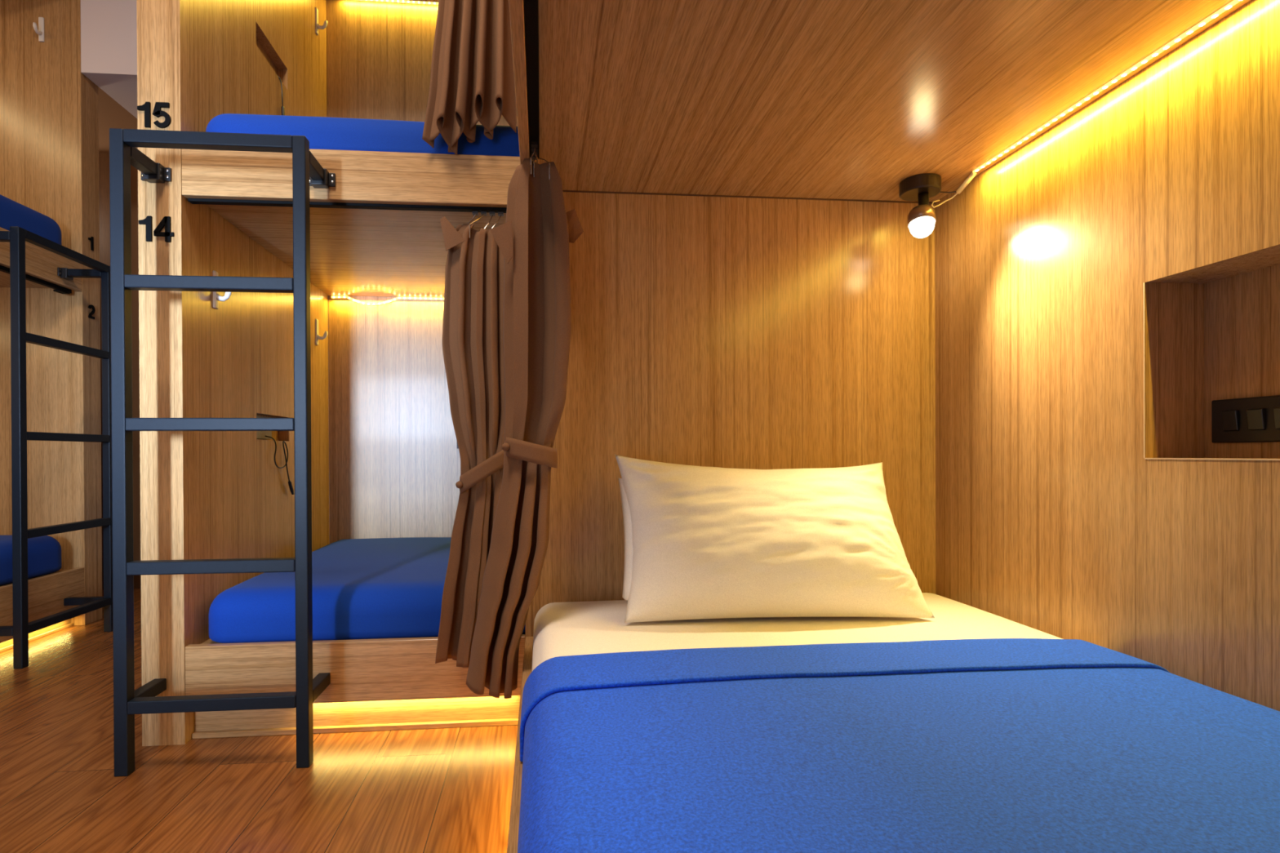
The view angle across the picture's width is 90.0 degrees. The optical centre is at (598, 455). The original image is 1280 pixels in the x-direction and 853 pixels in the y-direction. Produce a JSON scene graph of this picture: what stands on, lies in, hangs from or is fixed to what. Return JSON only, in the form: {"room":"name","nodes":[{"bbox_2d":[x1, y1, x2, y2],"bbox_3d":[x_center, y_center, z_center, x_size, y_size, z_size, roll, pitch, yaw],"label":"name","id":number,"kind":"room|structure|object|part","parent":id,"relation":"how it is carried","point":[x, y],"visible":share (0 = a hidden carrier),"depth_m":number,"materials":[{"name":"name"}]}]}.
{"room":"dormitory","nodes":[
{"label":"dormitory","id":0,"kind":"room"},
{"bbox_2d":[97,86,329,560],"bbox_3d":[-1.137,-0.791,3.098,4.300,2.800,0.100,0,0,-5],"label":"wall","id":1,"kind":"structure","parent":0,"point":[112,114],"depth_m":2.96,"materials":[{"name":"brown wood"}]},
{"bbox_2d":[98,152,110,564],"bbox_3d":[-2.700,-0.439,2.887,1.045,1.869,0.039,0,0,-5],"label":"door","id":2,"kind":"structure","parent":1,"relation":"in","point":[104,158],"depth_m":2.91,"materials":[{"name":"brown wood"}]},
{"bbox_2d":[102,564,141,589],"bbox_3d":[-1.175,0.549,3.041,4.200,0.120,0.014,0,0,-5],"label":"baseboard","id":3,"kind":"structure","parent":1,"relation":"attached to","point":[137,579],"depth_m":2.95,"materials":[{"name":"brown wood"}]},
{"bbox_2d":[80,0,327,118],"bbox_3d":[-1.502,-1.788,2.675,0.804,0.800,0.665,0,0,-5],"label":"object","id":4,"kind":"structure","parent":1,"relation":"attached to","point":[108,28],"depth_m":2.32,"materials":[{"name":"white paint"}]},
{"bbox_2d":[0,588,517,852],"bbox_3d":[-0.942,0.641,1.022,4.300,0.050,4.400,0,0,-5],"label":"floor","id":5,"kind":"structure","parent":0,"point":[437,790],"depth_m":1.21,"materials":[{"name":"wood"}]},
{"bbox_2d":[0,0,102,652],"bbox_3d":[-2.257,-0.579,1.238,0.968,2.400,2.256,0,0,-5],"label":"bunk bed","id":6,"kind":"object","parent":5,"relation":"on","point":[49,108],"visible":0.84,"depth_m":2.30,"materials":[{"name":"brown wood"}]},
{"bbox_3d":[-2.257,-0.606,1.237,0.932,0.018,2.073,0,0,-5],"label":"ceiling panel","id":7,"kind":"part","parent":6,"relation":"part of","materials":[{"name":"brown wood"}]},
{"bbox_2d":[0,534,61,586],"bbox_3d":[-2.243,0.345,1.228,0.910,0.144,2.008,0,0,-5],"label":"mattress","id":8,"kind":"object","parent":6,"relation":"on","point":[44,553],"visible":0.84,"depth_m":2.13,"materials":[{"name":"blue fabric"}]},
{"bbox_2d":[0,194,61,244],"bbox_3d":[-2.248,-0.760,1.230,0.910,0.154,2.020,0,0,-5],"label":"mattress","id":9,"kind":"object","parent":6,"relation":"on","point":[12,213],"visible":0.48,"depth_m":2.09,"materials":[{"name":"blue fabric"}]},
{"bbox_3d":[-1.806,-0.588,1.277,0.018,0.022,2.033,0,0,-5],"label":"curtain rail","id":10,"kind":"part","parent":6,"relation":"part of","materials":[{"name":"black metal"}]},
{"bbox_3d":[-1.812,0.614,1.280,0.009,0.010,2.072,0,0,-5],"label":"floor trim","id":11,"kind":"part","parent":6,"relation":"part of","materials":[{"name":"yellow wood"}]},
{"bbox_2d":[32,17,44,42],"bbox_3d":[-2.001,-1.530,2.279,0.018,0.088,0.038,0,0,-5],"label":"wall hook","id":12,"kind":"object","parent":6,"relation":"attached to","point":[40,31],"visible":1,"depth_m":2.29,"materials":[{"name":"white plastic"}]},
{"bbox_3d":[-2.002,-1.530,2.294,0.018,0.088,0.005,0,0,-5],"label":"plate","id":13,"kind":"part","parent":12,"relation":"part of","materials":[{"name":"white plastic"}]},
{"bbox_2d":[0,226,112,668],"bbox_3d":[-1.763,-0.022,2.039,0.154,1.276,0.442,0,0,-5],"label":"ladder","id":14,"kind":"object","parent":6,"relation":"attached to","point":[17,236],"visible":0.98,"depth_m":1.88,"materials":[{"name":"black metal"}]},
{"bbox_3d":[-1.761,-0.633,1.845,0.129,0.025,0.025,0,0,-5],"label":"arm","id":15,"kind":"part","parent":14,"relation":"part of"},
{"bbox_3d":[-1.755,0.509,1.849,0.129,0.025,0.025,0,0,-5],"label":"arm","id":16,"kind":"part","parent":14,"relation":"part of"},
{"bbox_3d":[-1.681,-0.022,1.854,0.025,1.276,0.025,0,0,-5],"label":"post","id":17,"kind":"part","parent":14,"relation":"part of","materials":[{"name":"black metal"}]},
{"bbox_3d":[-1.790,0.508,2.230,0.129,0.025,0.025,0,0,-5],"label":"arm","id":18,"kind":"part","parent":14,"relation":"part of"},
{"bbox_3d":[-1.795,-0.634,2.226,0.129,0.025,0.025,0,0,-5],"label":"arm","id":19,"kind":"part","parent":14,"relation":"part of"},
{"bbox_3d":[-1.716,-0.023,2.235,0.025,1.276,0.025,0,0,-5],"label":"post","id":20,"kind":"part","parent":14,"relation":"part of","materials":[{"name":"black metal"}]},
{"bbox_2d":[88,236,93,250],"bbox_3d":[-1.871,-0.783,2.354,0.004,0.050,0.024,0,0,-5],"label":"number sign","id":21,"kind":"object","parent":6,"relation":"attached to","point":[91,238],"visible":1,"depth_m":2.36,"materials":[{"name":"black plastic"}]},
{"bbox_2d":[88,304,95,319],"bbox_3d":[-1.869,-0.530,2.356,0.004,0.050,0.032,0,0,-5],"label":"number sign","id":22,"kind":"object","parent":6,"relation":"attached to","point":[90,316],"visible":1,"depth_m":2.35,"materials":[{"name":"black plastic"}]},
{"bbox_2d":[136,0,525,746],"bbox_3d":[0.013,-0.592,1.915,2.061,2.400,0.955,0,0,-5],"label":"bunk bed","id":23,"kind":"object","parent":5,"relation":"on","point":[385,458],"depth_m":1.54,"materials":[{"name":"brown wood"}]},
{"bbox_2d":[137,102,171,128],"bbox_3d":[-0.937,-0.718,1.346,0.065,0.053,0.004,0,0,-5],"label":"number sign","id":24,"kind":"object","parent":23,"relation":"attached to","point":[146,107],"visible":1,"depth_m":1.34,"materials":[{"name":"black plastic"}]},
{"bbox_2d":[138,215,173,242],"bbox_3d":[-0.933,-0.478,1.348,0.069,0.053,0.004,0,0,-5],"label":"number sign","id":25,"kind":"object","parent":23,"relation":"attached to","point":[166,221],"visible":1,"depth_m":1.35,"materials":[{"name":"black plastic"}]},
{"bbox_2d":[212,270,231,309],"bbox_3d":[-0.878,-0.387,1.493,0.038,0.088,0.018,0,0,-5],"label":"wall hook","id":26,"kind":"object","parent":23,"relation":"attached to","point":[216,297],"visible":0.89,"depth_m":1.49,"materials":[{"name":"white plastic"}]},
{"bbox_3d":[-0.894,-0.386,1.492,0.005,0.088,0.018,0,0,-5],"label":"plate","id":27,"kind":"part","parent":26,"relation":"part of","materials":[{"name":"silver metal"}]},
{"bbox_2d":[109,128,335,776],"bbox_3d":[-0.757,-0.006,1.301,0.395,1.239,0.132,0,0,-5],"label":"ladder","id":28,"kind":"object","parent":23,"relation":"attached to","point":[307,171],"visible":1,"depth_m":1.24,"materials":[{"name":"black metal"}]},
{"bbox_3d":[-0.919,-0.005,1.233,0.025,1.239,0.025,0,0,-5],"label":"post","id":29,"kind":"part","parent":28,"relation":"part of","materials":[{"name":"black metal"}]},
{"bbox_3d":[-0.928,-0.595,1.296,0.025,0.025,0.106,0,0,-5],"label":"arm","id":30,"kind":"part","parent":28,"relation":"part of"},
{"bbox_3d":[-0.923,0.484,1.300,0.025,0.025,0.106,0,0,-5],"label":"arm","id":31,"kind":"part","parent":28,"relation":"part of"},
{"bbox_3d":[-0.585,-0.006,1.263,0.025,1.239,0.025,0,0,-5],"label":"post","id":32,"kind":"part","parent":28,"relation":"part of","materials":[{"name":"black metal"}]},
{"bbox_3d":[-0.593,-0.597,1.326,0.025,0.025,0.106,0,0,-5],"label":"arm","id":33,"kind":"part","parent":28,"relation":"part of"},
{"bbox_3d":[-0.588,0.482,1.330,0.025,0.025,0.106,0,0,-5],"label":"arm","id":34,"kind":"part","parent":28,"relation":"part of"},
{"bbox_2d":[256,415,271,439],"bbox_3d":[-0.948,-0.078,1.802,0.010,0.063,0.100,0,0,-5],"label":"socket","id":35,"kind":"object","parent":23,"relation":"attached to","point":[260,434],"visible":0.38,"depth_m":1.79,"materials":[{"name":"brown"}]},
{"bbox_2d":[265,435,293,494],"bbox_3d":[-0.929,0.030,1.861,0.033,0.176,0.129,0,0,-2],"label":"charging cable","id":36,"kind":"object","parent":23,"relation":"hanging from","point":[290,484],"visible":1,"depth_m":1.87,"materials":[{"name":"black plastic"}]},
{"bbox_2d":[278,76,284,115],"bbox_3d":[-0.937,-1.050,1.866,0.036,0.126,0.010,0,0,-36],"label":"charging cable","id":37,"kind":"object","parent":23,"relation":"hanging from","point":[282,108],"visible":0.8,"depth_m":1.87,"materials":[{"name":"black plastic"}]},
{"bbox_2d":[315,7,327,35],"bbox_3d":[-0.946,-1.482,2.182,0.038,0.088,0.018,0,0,-5],"label":"wall hook","id":38,"kind":"object","parent":23,"relation":"attached to","point":[317,26],"visible":1,"depth_m":2.18,"materials":[{"name":"white plastic"}]},
{"bbox_3d":[-0.961,-1.482,2.181,0.005,0.088,0.018,0,0,-5],"label":"plate","id":39,"kind":"part","parent":38,"relation":"part of","materials":[{"name":"white plastic"}]},
{"bbox_2d":[315,318,327,345],"bbox_3d":[-0.939,-0.419,2.167,0.038,0.088,0.018,0,0,-5],"label":"wall hook","id":40,"kind":"object","parent":23,"relation":"attached to","point":[317,336],"visible":1,"depth_m":2.16,"materials":[{"name":"white plastic"}]},
{"bbox_3d":[-0.955,-0.419,2.166,0.005,0.088,0.018,0,0,-5],"label":"plate","id":41,"kind":"part","parent":40,"relation":"part of","materials":[{"name":"white plastic"}]},
{"bbox_3d":[-0.531,-0.559,1.413,0.708,0.022,0.018,0,0,-5],"label":"curtain rail","id":42,"kind":"part","parent":23,"relation":"part of","materials":[{"name":"black metal"}]},
{"bbox_3d":[-0.515,0.606,1.422,0.736,0.012,0.011,0,0,-5],"label":"floor trim","id":43,"kind":"part","parent":23,"relation":"part of","materials":[{"name":"brown wood"}]},
{"bbox_3d":[0.047,-0.585,1.918,1.956,0.018,0.919,0,0,-5],"label":"ceiling panel","id":44,"kind":"part","parent":23,"relation":"part of","materials":[{"name":"brown wood"}]},
{"bbox_2d":[205,113,519,156],"bbox_3d":[0.046,-0.715,1.912,1.918,0.119,0.906,0,0,-5],"label":"mattress","id":45,"kind":"object","parent":23,"relation":"on","point":[322,132],"visible":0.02,"depth_m":1.41,"materials":[{"name":"blue fabric"}]},
{"bbox_2d":[208,537,525,643],"bbox_3d":[0.051,0.345,1.916,1.918,0.132,0.906,0,0,-5],"label":"mattress","id":46,"kind":"object","parent":23,"relation":"on","point":[379,588],"visible":0.28,"depth_m":1.42,"materials":[{"name":"blue fabric"}]},
{"bbox_3d":[-0.063,-0.559,2.361,1.795,0.035,0.018,0,0,-5],"label":"led strip","id":47,"kind":"part","parent":23,"relation":"part of","materials":[{"name":"yellow plastic"}]},
{"bbox_3d":[-0.045,-1.641,2.365,1.751,0.008,0.005,0,0,-5],"label":"led strip","id":48,"kind":"part","parent":23,"relation":"part of","materials":[{"name":"yellow plastic"}]},
{"bbox_3d":[0.004,-0.594,2.384,1.957,2.400,0.018,0,0,-5],"label":"panel","id":49,"kind":"part","parent":23,"relation":"part of","materials":[{"name":"brown wood"}]},
{"bbox_2d":[422,0,516,155],"bbox_3d":[-0.282,-1.141,1.387,0.201,0.968,0.114,0,0,-5],"label":"curtain","id":50,"kind":"object","parent":23,"relation":"hanging from","point":[472,76],"visible":0.98,"depth_m":1.38,"materials":[{"name":"brown fabric"}]},
{"bbox_2d":[435,210,504,667],"bbox_3d":[-0.261,-0.048,1.389,0.174,1.003,0.125,0,0,-5],"label":"curtain","id":51,"kind":"object","parent":23,"relation":"hanging from","point":[473,340],"visible":0.8,"depth_m":1.38,"materials":[{"name":"brown fabric"}]},
{"bbox_2d":[506,0,1279,852],"bbox_3d":[0.455,-0.589,0.496,1.075,2.400,1.986,0,0,-5],"label":"bunk bed","id":52,"kind":"object","parent":5,"relation":"on","point":[1033,378],"depth_m":1.13,"materials":[{"name":"brown wood"}]},
{"bbox_2d":[466,141,583,698],"bbox_3d":[-0.141,-0.059,1.212,0.230,1.022,0.111,0,0,-5],"label":"curtain","id":53,"kind":"object","parent":52,"relation":"hanging from","point":[535,235],"visible":1,"depth_m":1.19,"materials":[{"name":"brown fabric"}]},
{"bbox_3d":[-0.045,-0.577,0.363,0.018,0.021,1.735,0,0,-5],"label":"curtain rail","id":54,"kind":"part","parent":52,"relation":"part of","materials":[{"name":"black metal"}]},
{"bbox_3d":[0.320,-0.592,1.472,0.981,2.400,0.018,0,0,-5],"label":"head panel","id":55,"kind":"part","parent":52,"relation":"part of","materials":[{"name":"brown wood"}]},
{"bbox_2d":[532,592,1062,671],"bbox_3d":[0.412,0.362,0.504,0.942,0.106,1.927,0,0,-5],"label":"mattress","id":56,"kind":"object","parent":52,"relation":"on","point":[593,627],"visible":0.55,"depth_m":1.14,"materials":[{"name":"white fabric"}]},
{"bbox_2d":[614,454,934,622],"bbox_3d":[0.339,0.150,1.270,0.602,0.308,0.236,0,0,-5],"label":"pillow","id":57,"kind":"object","parent":56,"relation":"on","point":[700,542],"visible":1,"depth_m":1.19,"materials":[{"name":"white fabric"}]},
{"bbox_2d":[517,638,1279,852],"bbox_3d":[0.424,0.350,0.305,0.955,0.104,1.410,0,0,-5],"label":"blanket","id":58,"kind":"object","parent":56,"relation":"on","point":[990,745],"visible":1,"depth_m":0.66,"materials":[{"name":"blue fabric"}]},
{"bbox_3d":[0.408,-0.599,0.492,0.945,0.018,1.950,0,0,-5],"label":"ceiling panel","id":59,"kind":"part","parent":52,"relation":"part of","materials":[{"name":"brown wood"}]},
{"bbox_2d":[898,173,941,238],"bbox_3d":[0.696,-0.530,1.382,0.082,0.129,0.087,0,0,-5],"label":"reading lamp","id":60,"kind":"object","parent":52,"relation":"attached to","point":[922,220],"visible":1,"depth_m":1.35,"materials":[{"name":"grey"}]},
{"bbox_3d":[0.696,-0.580,1.384,0.082,0.029,0.082,0,0,-5],"label":"ceiling plate","id":61,"kind":"part","parent":60,"relation":"part of","materials":[{"name":"grey"}]},
{"bbox_3d":[0.689,-0.487,1.363,0.049,0.044,0.049,0,0,-5],"label":"bulb","id":62,"kind":"part","parent":60,"relation":"part of","materials":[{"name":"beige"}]},
{"bbox_3d":[0.701,-0.543,1.380,0.023,0.046,0.026,0,0,-5],"label":"stem","id":63,"kind":"part","parent":60,"relation":"part of","materials":[{"name":"grey"}]},
{"bbox_3d":[0.833,-0.570,0.586,0.056,0.045,1.682,0,0,-5],"label":"led strip","id":64,"kind":"part","parent":52,"relation":"part of","materials":[{"name":"yellow plastic"}]},
{"bbox_3d":[0.890,-0.041,0.537,0.018,1.300,1.950,0,0,-5],"label":"panel","id":65,"kind":"part","parent":52,"relation":"part of","materials":[{"name":"brown wood"}]},
{"bbox_2d":[1211,395,1279,443],"bbox_3d":[0.940,-0.051,0.915,0.014,0.065,0.123,0,0,-5],"label":"switch panel","id":66,"kind":"object","parent":52,"relation":"attached to","point":[1255,419],"visible":1,"depth_m":0.93,"materials":[{"name":"black plastic"}]},
{"bbox_2d":[1221,409,1239,431],"bbox_3d":[0.934,-0.052,0.946,0.006,0.031,0.020,0,0,-5],"label":"rocker switch","id":67,"kind":"object","parent":66,"relation":"attached to","point":[1229,418],"depth_m":0.94,"materials":[{"name":"black plastic"}]},
{"bbox_2d":[1246,408,1265,430],"bbox_3d":[0.937,-0.051,0.912,0.006,0.031,0.020,0,0,-5],"label":"rocker switch","id":68,"kind":"object","parent":66,"relation":"attached to","point":[1255,417],"depth_m":0.91,"materials":[{"name":"black plastic"}]},
{"bbox_2d":[1273,407,1279,429],"bbox_3d":[0.940,-0.051,0.878,0.006,0.031,0.020,0,0,-5],"label":"rocker switch","id":69,"kind":"object","parent":66,"relation":"attached to","point":[1276,410],"depth_m":0.88,"materials":[{"name":"black plastic"}]}
]}

